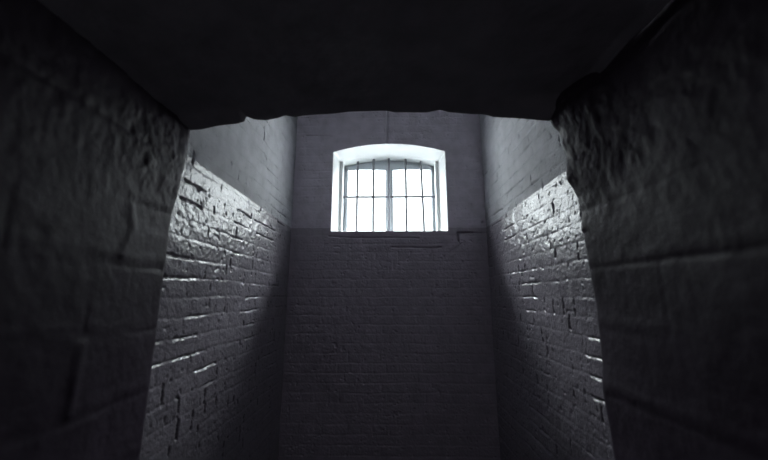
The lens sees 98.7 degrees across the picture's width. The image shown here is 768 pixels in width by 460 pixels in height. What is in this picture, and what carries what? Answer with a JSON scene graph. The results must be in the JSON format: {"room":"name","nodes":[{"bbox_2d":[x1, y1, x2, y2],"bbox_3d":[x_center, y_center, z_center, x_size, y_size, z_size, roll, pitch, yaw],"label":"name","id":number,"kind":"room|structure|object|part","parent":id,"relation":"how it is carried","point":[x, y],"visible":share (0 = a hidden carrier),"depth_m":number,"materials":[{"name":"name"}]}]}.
{"room":"prison interior","nodes":[
{"label":"prison interior","id":0,"kind":"room"},
{"bbox_2d":[0,0,189,459],"bbox_3d":[-1.003,0.392,-0.139,0.116,2.717,3.048,0,-11,1],"label":"wall","id":1,"kind":"structure","parent":0,"point":[92,164],"depth_m":1.02,"materials":[{"name":"paint"}]},
{"bbox_2d":[140,116,297,459],"bbox_3d":[-0.983,0.240,2.425,0.037,4.020,1.934,0,-11,1],"label":"wall","id":2,"kind":"structure","parent":0,"point":[215,392],"depth_m":2.03,"materials":[{"name":"brick"}]},
{"bbox_2d":[38,0,670,129],"bbox_3d":[-0.002,-1.617,0.245,2.058,1.731,3.047,0,-11,1],"label":"ceiling","id":3,"kind":"structure","parent":0,"point":[210,63],"depth_m":1.18,"materials":[{"name":"black paint"}]},
{"bbox_2d":[278,110,500,459],"bbox_3d":[0.054,0.297,3.344,2.059,4.269,0.050,0,-11,1],"label":"wall","id":4,"kind":"structure","parent":0,"point":[389,353],"depth_m":3.21,"materials":[{"name":"brick"}]},
{"bbox_2d":[343,158,434,230],"bbox_3d":[0.060,-0.382,3.814,1.070,0.964,0.031,0,-11,1],"label":"bars","id":5,"kind":"object","parent":4,"relation":"attached to","point":[422,196],"visible":0.94,"depth_m":3.81,"materials":[{"name":"paint"}]},
{"bbox_2d":[331,144,447,230],"bbox_3d":[0.059,-0.380,3.801,1.604,1.054,0.674,0,-11,1],"label":"trim","id":6,"kind":"structure","parent":4,"relation":"attached to","point":[342,158],"depth_m":3.69,"materials":[{"name":"white paint"}]},
{"bbox_2d":[343,161,435,230],"bbox_3d":[0.061,-0.372,3.886,1.080,0.943,0.084,0,-11,1],"label":"window","id":7,"kind":"structure","parent":4,"relation":"in","point":[379,165],"depth_m":3.89,"materials":[{"name":"grey paint"}]},
{"bbox_3d":[-0.200,-0.368,3.869,0.510,0.873,0.040,0,-11,1],"label":"sash","id":8,"kind":"part","parent":7,"relation":"part of","materials":[{"name":"white glass"}]},
{"bbox_3d":[0.322,-0.369,3.861,0.510,0.873,0.040,0,-11,1],"label":"sash","id":9,"kind":"part","parent":7,"relation":"part of","materials":[{"name":"white glass"}]},
{"bbox_2d":[479,114,614,459],"bbox_3d":[1.041,0.234,2.393,0.037,4.020,1.934,0,-11,1],"label":"wall","id":10,"kind":"structure","parent":0,"point":[547,346],"depth_m":2.18,"materials":[{"name":"brick"}]},
{"bbox_2d":[550,0,767,459],"bbox_3d":[0.810,0.388,-0.159,0.308,2.717,3.054,-1,-11,4],"label":"wall","id":11,"kind":"structure","parent":0,"point":[665,147],"depth_m":0.98,"materials":[{"name":"paint"}]}
]}

